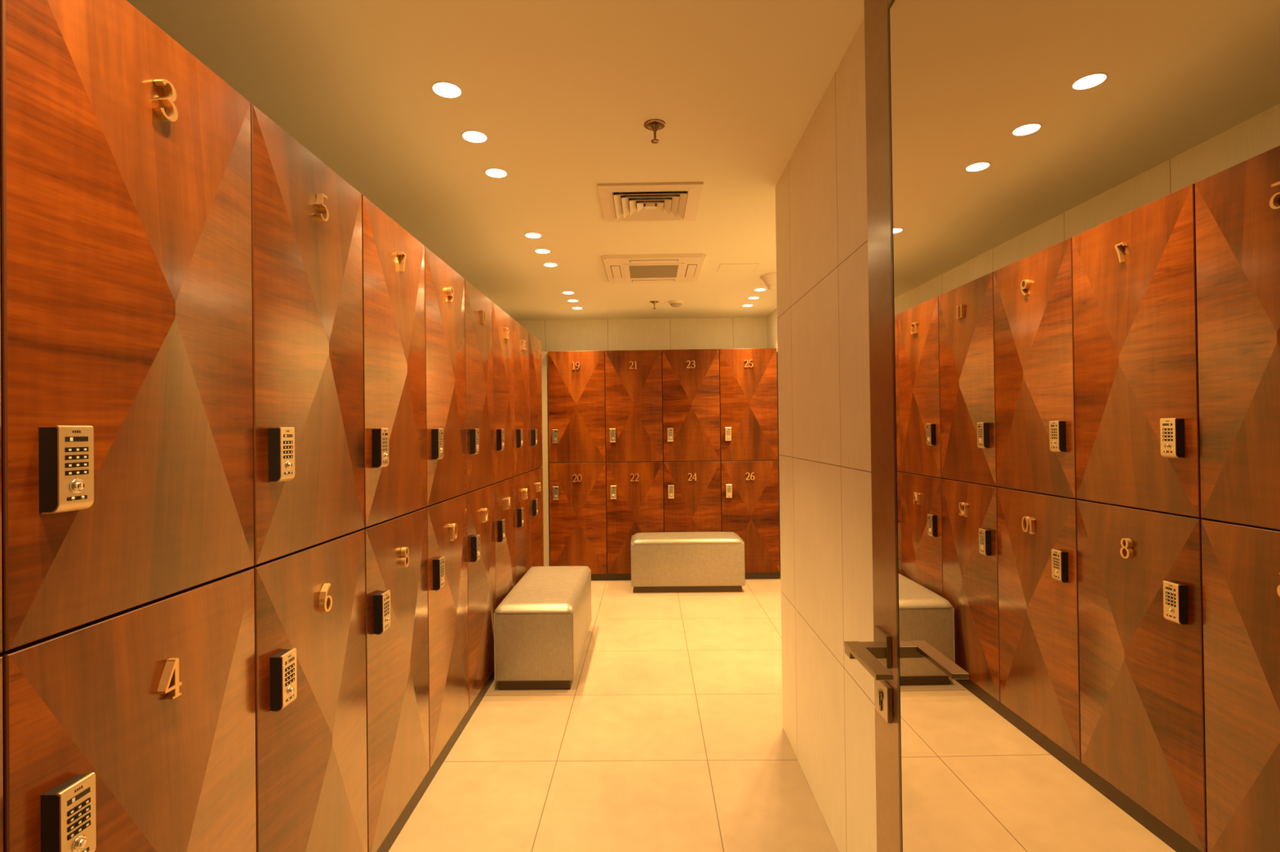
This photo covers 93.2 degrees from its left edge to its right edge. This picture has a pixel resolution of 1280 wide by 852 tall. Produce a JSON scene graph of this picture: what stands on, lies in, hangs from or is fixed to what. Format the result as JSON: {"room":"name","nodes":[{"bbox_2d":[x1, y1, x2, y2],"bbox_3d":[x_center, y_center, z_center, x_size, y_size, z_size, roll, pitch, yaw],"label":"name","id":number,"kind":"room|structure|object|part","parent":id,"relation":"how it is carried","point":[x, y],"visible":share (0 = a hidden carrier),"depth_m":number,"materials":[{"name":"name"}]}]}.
{"room":"changing room","nodes":[
{"label":"changing room","id":0,"kind":"room"},
{"bbox_2d":[126,0,864,320],"bbox_3d":[-0.094,-1.103,1.954,2.705,0.100,7.890,-1,0,1],"label":"ceiling","id":1,"kind":"structure","parent":0,"point":[562,93],"depth_m":2.01,"materials":[{"name":"beige paint"}]},
{"bbox_2d":[431,80,462,98],"bbox_3d":[-0.601,-1.046,1.882,0.095,0.002,0.095,-1,0,1],"label":"recessed light","id":2,"kind":"object","parent":1,"relation":"in","point":[444,89],"visible":1,"depth_m":1.88,"materials":[{"name":"white"}]},
{"bbox_2d":[461,129,488,142],"bbox_3d":[-0.596,-1.044,2.182,0.095,0.002,0.095,-1,0,1],"label":"recessed light","id":3,"kind":"object","parent":1,"relation":"in","point":[471,135],"visible":1,"depth_m":2.18,"materials":[{"name":"white"}]},
{"bbox_2d":[484,168,507,177],"bbox_3d":[-0.592,-1.042,2.490,0.095,0.002,0.095,-1,0,1],"label":"recessed light","id":4,"kind":"object","parent":1,"relation":"in","point":[491,172],"visible":1,"depth_m":2.48,"materials":[{"name":"white"}]},
{"bbox_2d":[524,232,542,238],"bbox_3d":[-0.581,-1.036,3.288,0.095,0.002,0.095,-1,0,1],"label":"recessed light","id":5,"kind":"object","parent":1,"relation":"in","point":[531,235],"visible":1,"depth_m":3.28,"materials":[{"name":"white"}]},
{"bbox_2d":[534,248,550,253],"bbox_3d":[-0.577,-1.034,3.577,0.095,0.002,0.095,-1,0,1],"label":"recessed light","id":6,"kind":"object","parent":1,"relation":"in","point":[537,251],"visible":1,"depth_m":3.57,"materials":[{"name":"white"}]},
{"bbox_2d":[542,262,558,266],"bbox_3d":[-0.572,-1.032,3.871,0.095,0.002,0.095,-1,0,1],"label":"recessed light","id":7,"kind":"object","parent":1,"relation":"in","point":[548,264],"visible":1,"depth_m":3.87,"materials":[{"name":"white"}]},
{"bbox_2d":[562,291,574,294],"bbox_3d":[-0.552,-1.027,4.658,0.095,0.002,0.095,-1,0,1],"label":"recessed light","id":8,"kind":"object","parent":1,"relation":"in","point":[563,292],"visible":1,"depth_m":4.65,"materials":[{"name":"white"}]},
{"bbox_2d":[567,299,578,302],"bbox_3d":[-0.548,-1.025,4.945,0.095,0.002,0.095,-1,0,1],"label":"recessed light","id":9,"kind":"object","parent":1,"relation":"in","point":[569,300],"visible":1,"depth_m":4.94,"materials":[{"name":"white"}]},
{"bbox_2d":[571,306,582,309],"bbox_3d":[-0.544,-1.023,5.245,0.095,0.002,0.095,-1,0,1],"label":"recessed light","id":10,"kind":"object","parent":1,"relation":"in","point":[573,308],"visible":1,"depth_m":5.24,"materials":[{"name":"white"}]},
{"bbox_2d":[597,182,703,222],"bbox_3d":[0.048,-1.035,2.839,0.458,0.026,0.458,-1,0,1],"label":"ceiling vent","id":11,"kind":"object","parent":1,"relation":"in","point":[633,202],"visible":1,"depth_m":2.79,"materials":[{"name":"beige metal"}]},
{"bbox_2d":[600,253,706,283],"bbox_3d":[0.089,-1.028,3.984,0.644,0.026,0.644,-1,0,1],"label":"air conditioner","id":12,"kind":"object","parent":1,"relation":"attached to","point":[685,267],"visible":1,"depth_m":3.89,"materials":[{"name":"beige plastic"}]},
{"bbox_2d":[628,265,678,278],"bbox_3d":[0.089,-1.017,3.984,0.316,0.005,0.316,-1,0,1],"label":"grille","id":13,"kind":"object","parent":12,"relation":"attached to","point":[634,271],"depth_m":3.98,"materials":[{"name":"beige plastic"}]},
{"bbox_3d":[0.089,-1.017,3.984,0.384,0.005,0.384,-1,0,1],"label":"grille frame","id":14,"kind":"part","parent":12,"relation":"part of","materials":[{"name":"beige plastic"}]},
{"bbox_2d":[649,300,658,309],"bbox_3d":[0.120,-1.003,5.026,0.077,0.062,0.077,-1,0,1],"label":"sprinkler","id":15,"kind":"object","parent":1,"relation":"attached to","point":[654,302],"visible":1,"depth_m":5.01,"materials":[{"name":"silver metal"}]},
{"bbox_2d":[644,119,666,143],"bbox_3d":[0.052,-1.022,2.111,0.077,0.062,0.077,-1,0,1],"label":"sprinkler","id":16,"kind":"object","parent":1,"relation":"attached to","point":[654,125],"visible":1,"depth_m":2.10,"materials":[{"name":"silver metal"}]},
{"bbox_3d":[0.052,-1.023,2.111,0.033,0.059,0.033,-1,0,1],"label":"stem","id":17,"kind":"part","parent":16,"relation":"part of","materials":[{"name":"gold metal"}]},
{"bbox_2d":[668,300,683,307],"bbox_3d":[0.301,-1.014,5.033,0.120,0.045,0.120,-1,0,1],"label":"smoke detector","id":18,"kind":"object","parent":1,"relation":"attached to","point":[675,304],"visible":1,"depth_m":5.00,"materials":[{"name":"beige plastic"}]},
{"bbox_2d":[716,263,758,272],"bbox_3d":[0.643,-1.047,4.003,0.249,0.002,0.205,-1,0,1],"label":"ceiling access panel","id":19,"kind":"object","parent":1,"relation":"attached to","point":[723,268],"visible":1,"depth_m":4.00,"materials":[{"name":"beige paint"}]},
{"bbox_2d":[742,304,752,306],"bbox_3d":[0.930,-1.041,5.224,0.095,0.002,0.095,-1,0,1],"label":"recessed light","id":20,"kind":"object","parent":1,"relation":"in","point":[744,305],"visible":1,"depth_m":5.22,"materials":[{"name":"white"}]},
{"bbox_2d":[747,296,759,299],"bbox_3d":[0.926,-1.043,4.925,0.095,0.002,0.095,-1,0,1],"label":"recessed light","id":21,"kind":"object","parent":1,"relation":"in","point":[753,297],"visible":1,"depth_m":4.93,"materials":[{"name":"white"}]},
{"bbox_2d":[754,288,766,291],"bbox_3d":[0.921,-1.045,4.638,0.095,0.002,0.095,-1,0,1],"label":"recessed light","id":22,"kind":"object","parent":1,"relation":"in","point":[757,289],"visible":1,"depth_m":4.62,"materials":[{"name":"white"}]},
{"bbox_2d":[760,272,776,290],"bbox_3d":[0.952,-1.001,4.234,0.216,0.097,0.216,-1,0,1],"label":"smoke detector","id":23,"kind":"object","parent":1,"relation":"attached to","point":[769,279],"visible":0.48,"depth_m":4.18,"materials":[{"name":"beige"}]},
{"bbox_2d":[388,577,838,851],"bbox_3d":[-0.063,1.380,1.937,2.705,0.100,7.890,-1,0,1],"label":"floor","id":24,"kind":"structure","parent":0,"point":[668,735],"depth_m":2.46,"materials":[{"name":"tile"}]},
{"bbox_2d":[376,671,494,851],"bbox_3d":[-1.011,1.315,2.499,0.456,0.060,4.439,-1,0,1],"label":"baseboard","id":25,"kind":"structure","parent":24,"relation":"on","point":[393,833],"depth_m":2.27,"materials":[{"name":"brown laminate"}]},
{"bbox_2d":[0,656,3,851],"bbox_3d":[-1.023,0.783,0.530,0.500,0.975,0.490,-1,0,1],"label":"locker","id":26,"kind":"object","parent":25,"relation":"on","point":[1,657],"visible":1,"depth_m":0.77,"materials":[{"name":"brown wood"}]},
{"bbox_2d":[0,274,2,653],"bbox_3d":[-1.036,-0.197,0.537,0.500,0.978,0.490,-1,0,1],"label":"locker","id":27,"kind":"object","parent":26,"relation":"on","point":[1,600],"visible":1,"depth_m":0.77,"materials":[{"name":"brown wood"}]},
{"bbox_2d":[0,568,256,851],"bbox_3d":[-1.016,0.786,1.023,0.500,0.975,0.490,-1,0,1],"label":"locker","id":28,"kind":"object","parent":25,"relation":"on","point":[132,730],"visible":0.98,"depth_m":0.97,"materials":[{"name":"brown wood"}]},
{"bbox_3d":[-0.775,0.580,0.838,0.006,0.021,0.021,-1,0,1],"label":"turn knob","id":29,"kind":"part","parent":28,"relation":"part of","materials":[{"name":"silver metal"}]},
{"bbox_2d":[0,0,253,651],"bbox_3d":[-1.029,-0.194,1.030,0.500,0.978,0.490,-1,0,1],"label":"locker","id":30,"kind":"object","parent":28,"relation":"on","point":[126,395],"visible":1,"depth_m":0.93,"materials":[{"name":"brown wood"}]},
{"bbox_3d":[-0.781,0.084,0.842,0.006,0.021,0.021,-1,0,1],"label":"turn knob","id":31,"kind":"part","parent":30,"relation":"part of","materials":[{"name":"silver metal"}]},
{"bbox_2d":[248,529,367,851],"bbox_3d":[-1.009,0.789,1.516,0.500,0.975,0.490,-1,0,1],"label":"locker","id":32,"kind":"object","parent":25,"relation":"on","point":[311,781],"visible":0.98,"depth_m":1.45,"materials":[{"name":"brown wood"}]},
{"bbox_3d":[-0.768,0.583,1.332,0.006,0.021,0.021,-1,0,1],"label":"turn knob","id":33,"kind":"part","parent":32,"relation":"part of","materials":[{"name":"silver metal"}]},
{"bbox_2d":[250,102,364,565],"bbox_3d":[-1.022,-0.190,1.523,0.500,0.978,0.490,-1,0,1],"label":"locker","id":34,"kind":"object","parent":32,"relation":"on","point":[307,249],"visible":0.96,"depth_m":1.43,"materials":[{"name":"brown wood"}]},
{"bbox_3d":[-0.774,0.087,1.335,0.006,0.021,0.021,-1,0,1],"label":"turn knob","id":35,"kind":"part","parent":34,"relation":"part of","materials":[{"name":"silver metal"}]},
{"bbox_2d":[360,507,429,851],"bbox_3d":[-1.002,0.793,2.009,0.500,0.975,0.490,-1,0,1],"label":"locker","id":36,"kind":"object","parent":25,"relation":"on","point":[396,564],"visible":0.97,"depth_m":1.93,"materials":[{"name":"brown wood"}]},
{"bbox_3d":[-0.761,0.586,1.825,0.006,0.021,0.021,-1,0,1],"label":"turn knob","id":37,"kind":"part","parent":36,"relation":"part of","materials":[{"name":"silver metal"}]},
{"bbox_2d":[361,194,426,528],"bbox_3d":[-1.015,-0.187,2.016,0.500,0.978,0.490,-1,0,1],"label":"locker","id":38,"kind":"object","parent":36,"relation":"on","point":[393,317],"visible":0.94,"depth_m":1.93,"materials":[{"name":"brown wood"}]},
{"bbox_3d":[-0.767,0.090,1.828,0.006,0.021,0.021,-1,0,1],"label":"turn knob","id":39,"kind":"part","parent":38,"relation":"part of","materials":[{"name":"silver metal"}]},
{"bbox_2d":[424,493,468,768],"bbox_3d":[-0.995,0.796,2.502,0.500,0.975,0.490,-1,0,1],"label":"locker","id":40,"kind":"object","parent":25,"relation":"on","point":[446,520],"visible":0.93,"depth_m":2.42,"materials":[{"name":"brown wood"}]},
{"bbox_2d":[424,245,466,506],"bbox_3d":[-1.008,-0.184,2.509,0.500,0.978,0.490,-1,0,1],"label":"locker","id":41,"kind":"object","parent":40,"relation":"on","point":[444,287],"visible":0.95,"depth_m":2.43,"materials":[{"name":"brown wood"}]},
{"bbox_2d":[465,484,495,708],"bbox_3d":[-0.988,0.799,2.996,0.500,0.975,0.490,-1,0,1],"label":"locker","id":42,"kind":"object","parent":25,"relation":"on","point":[481,557],"visible":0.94,"depth_m":2.91,"materials":[{"name":"brown wood"}]},
{"bbox_2d":[464,279,494,493],"bbox_3d":[-1.001,-0.180,3.002,0.500,0.978,0.490,-1,0,1],"label":"locker","id":43,"kind":"object","parent":42,"relation":"on","point":[479,403],"visible":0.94,"depth_m":2.92,"materials":[{"name":"brown wood"}]},
{"bbox_2d":[493,477,515,608],"bbox_3d":[-0.981,0.803,3.489,0.500,0.975,0.490,-1,0,1],"label":"locker","id":44,"kind":"object","parent":25,"relation":"on","point":[504,490],"visible":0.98,"depth_m":3.40,"materials":[{"name":"brown wood"}]},
{"bbox_2d":[492,302,515,483],"bbox_3d":[-0.994,-0.177,3.496,0.500,0.978,0.490,-1,0,1],"label":"locker","id":45,"kind":"object","parent":44,"relation":"on","point":[502,322],"visible":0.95,"depth_m":3.40,"materials":[{"name":"brown wood"}]},
{"bbox_2d":[512,471,531,584],"bbox_3d":[-0.974,0.806,3.982,0.500,0.975,0.490,-1,0,1],"label":"locker","id":46,"kind":"object","parent":25,"relation":"on","point":[522,482],"visible":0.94,"depth_m":3.89,"materials":[{"name":"brown wood"}]},
{"bbox_2d":[512,318,530,476],"bbox_3d":[-0.987,-0.174,3.989,0.500,0.978,0.490,-1,0,1],"label":"locker","id":47,"kind":"object","parent":46,"relation":"on","point":[521,335],"visible":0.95,"depth_m":3.90,"materials":[{"name":"brown wood"}]},
{"bbox_2d":[528,467,543,567],"bbox_3d":[-0.967,0.809,4.475,0.500,0.975,0.490,-1,0,1],"label":"locker","id":48,"kind":"object","parent":25,"relation":"on","point":[536,475],"visible":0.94,"depth_m":4.38,"materials":[{"name":"brown wood"}]},
{"bbox_2d":[528,332,542,471],"bbox_3d":[-0.980,-0.170,4.482,0.500,0.978,0.490,-1,0,1],"label":"locker","id":49,"kind":"object","parent":48,"relation":"on","point":[535,344],"visible":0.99,"depth_m":4.38,"materials":[{"name":"brown wood"}]},
{"bbox_2d":[493,566,591,690],"bbox_3d":[-0.530,1.128,3.525,0.408,0.437,0.944,-1,0,1],"label":"upholstered bench","id":50,"kind":"object","parent":24,"relation":"on","point":[541,627],"visible":1,"depth_m":3.06,"materials":[{"name":"beige leather"}]},
{"bbox_2d":[541,351,549,566],"bbox_3d":[-1.044,0.356,5.328,0.473,2.020,0.020,-1,0,1],"label":"trim","id":51,"kind":"structure","parent":24,"relation":"on","point":[544,354],"depth_m":5.32,"materials":[{"name":"beige"}]},
{"bbox_2d":[630,532,745,593],"bbox_3d":[0.387,1.128,5.049,0.919,0.437,0.376,-1,0,1],"label":"upholstered bench","id":52,"kind":"object","parent":24,"relation":"on","point":[661,562],"visible":1,"depth_m":4.87,"materials":[{"name":"beige leather"}]},
{"bbox_2d":[515,316,767,566],"bbox_3d":[-0.023,0.165,5.840,2.705,2.383,0.100,-1,0,1],"label":"wall","id":53,"kind":"structure","parent":0,"point":[711,333],"depth_m":5.79,"materials":[{"name":"stone"}]},
{"bbox_2d":[591,572,779,580],"bbox_3d":[0.220,1.321,5.524,2.008,0.060,0.430,-1,0,1],"label":"baseboard","id":54,"kind":"structure","parent":53,"relation":"attached to","point":[766,575],"depth_m":5.31,"materials":[{"name":"brown laminate"}]},
{"bbox_2d":[548,462,607,573],"bbox_3d":[-0.540,0.811,5.503,0.499,0.975,0.500,-1,0,1],"label":"locker","id":55,"kind":"object","parent":54,"relation":"on","point":[578,529],"visible":0.97,"depth_m":5.28,"materials":[{"name":"brown wood"}]},
{"bbox_2d":[547,351,606,462],"bbox_3d":[-0.552,-0.168,5.510,0.499,0.978,0.500,-1,0,1],"label":"locker","id":56,"kind":"object","parent":55,"relation":"on","point":[576,392],"visible":0.99,"depth_m":5.29,"materials":[{"name":"brown wood"}]},
{"bbox_2d":[606,461,663,573],"bbox_3d":[-0.038,0.805,5.496,0.499,0.975,0.500,-1,0,1],"label":"locker","id":57,"kind":"object","parent":54,"relation":"on","point":[634,490],"visible":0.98,"depth_m":5.28,"materials":[{"name":"brown wood"}]},
{"bbox_2d":[604,350,662,462],"bbox_3d":[-0.051,-0.175,5.503,0.499,0.978,0.500,-1,0,1],"label":"locker","id":58,"kind":"object","parent":57,"relation":"on","point":[633,378],"visible":1,"depth_m":5.28,"materials":[{"name":"brown wood"}]},
{"bbox_2d":[662,461,721,532],"bbox_3d":[0.464,0.799,5.489,0.499,0.975,0.500,-1,0,1],"label":"locker","id":59,"kind":"object","parent":54,"relation":"on","point":[691,489],"visible":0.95,"depth_m":5.27,"materials":[{"name":"brown wood"}]},
{"bbox_2d":[662,349,720,461],"bbox_3d":[0.451,-0.181,5.495,0.499,0.978,0.500,-1,0,1],"label":"locker","id":60,"kind":"object","parent":59,"relation":"on","point":[691,391],"visible":1,"depth_m":5.28,"materials":[{"name":"brown wood"}]},
{"bbox_2d":[720,460,779,573],"bbox_3d":[0.965,0.792,5.482,0.499,0.975,0.500,-1,0,1],"label":"locker","id":61,"kind":"object","parent":54,"relation":"on","point":[749,489],"visible":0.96,"depth_m":5.26,"materials":[{"name":"brown wood"}]},
{"bbox_2d":[719,348,777,461],"bbox_3d":[0.953,-0.187,5.488,0.499,0.978,0.500,-1,0,1],"label":"locker","id":62,"kind":"object","parent":61,"relation":"on","point":[748,377],"visible":0.98,"depth_m":5.27,"materials":[{"name":"brown wood"}]},
{"bbox_2d":[767,307,780,577],"bbox_3d":[1.256,0.138,4.214,0.100,2.383,3.116,-1,0,1],"label":"wall","id":63,"kind":"structure","parent":0,"point":[772,317],"depth_m":5.42,"materials":[{"name":"stone"}]},
{"bbox_2d":[775,16,876,851],"bbox_3d":[0.916,0.115,0.373,0.672,2.383,4.574,-1,0,1],"label":"wall partition","id":64,"kind":"structure","parent":0,"point":[821,218],"depth_m":1.92,"materials":[{"name":"stone"}]},
{"bbox_2d":[844,0,1279,851],"bbox_3d":[0.400,0.246,0.585,0.113,2.122,0.984,-1,0,0],"label":"door","id":65,"kind":"structure","parent":64,"relation":"in","point":[1073,206],"depth_m":0.57,"materials":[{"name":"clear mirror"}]},
{"bbox_3d":[0.376,0.375,0.956,0.060,0.020,0.140,-1,0,0],"label":"lever","id":66,"kind":"part","parent":65,"relation":"part of","materials":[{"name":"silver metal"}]},
{"bbox_3d":[0.435,0.245,0.585,0.044,2.122,0.984,-1,0,0],"label":"frame","id":67,"kind":"part","parent":65,"relation":"part of","materials":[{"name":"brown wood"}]}
]}

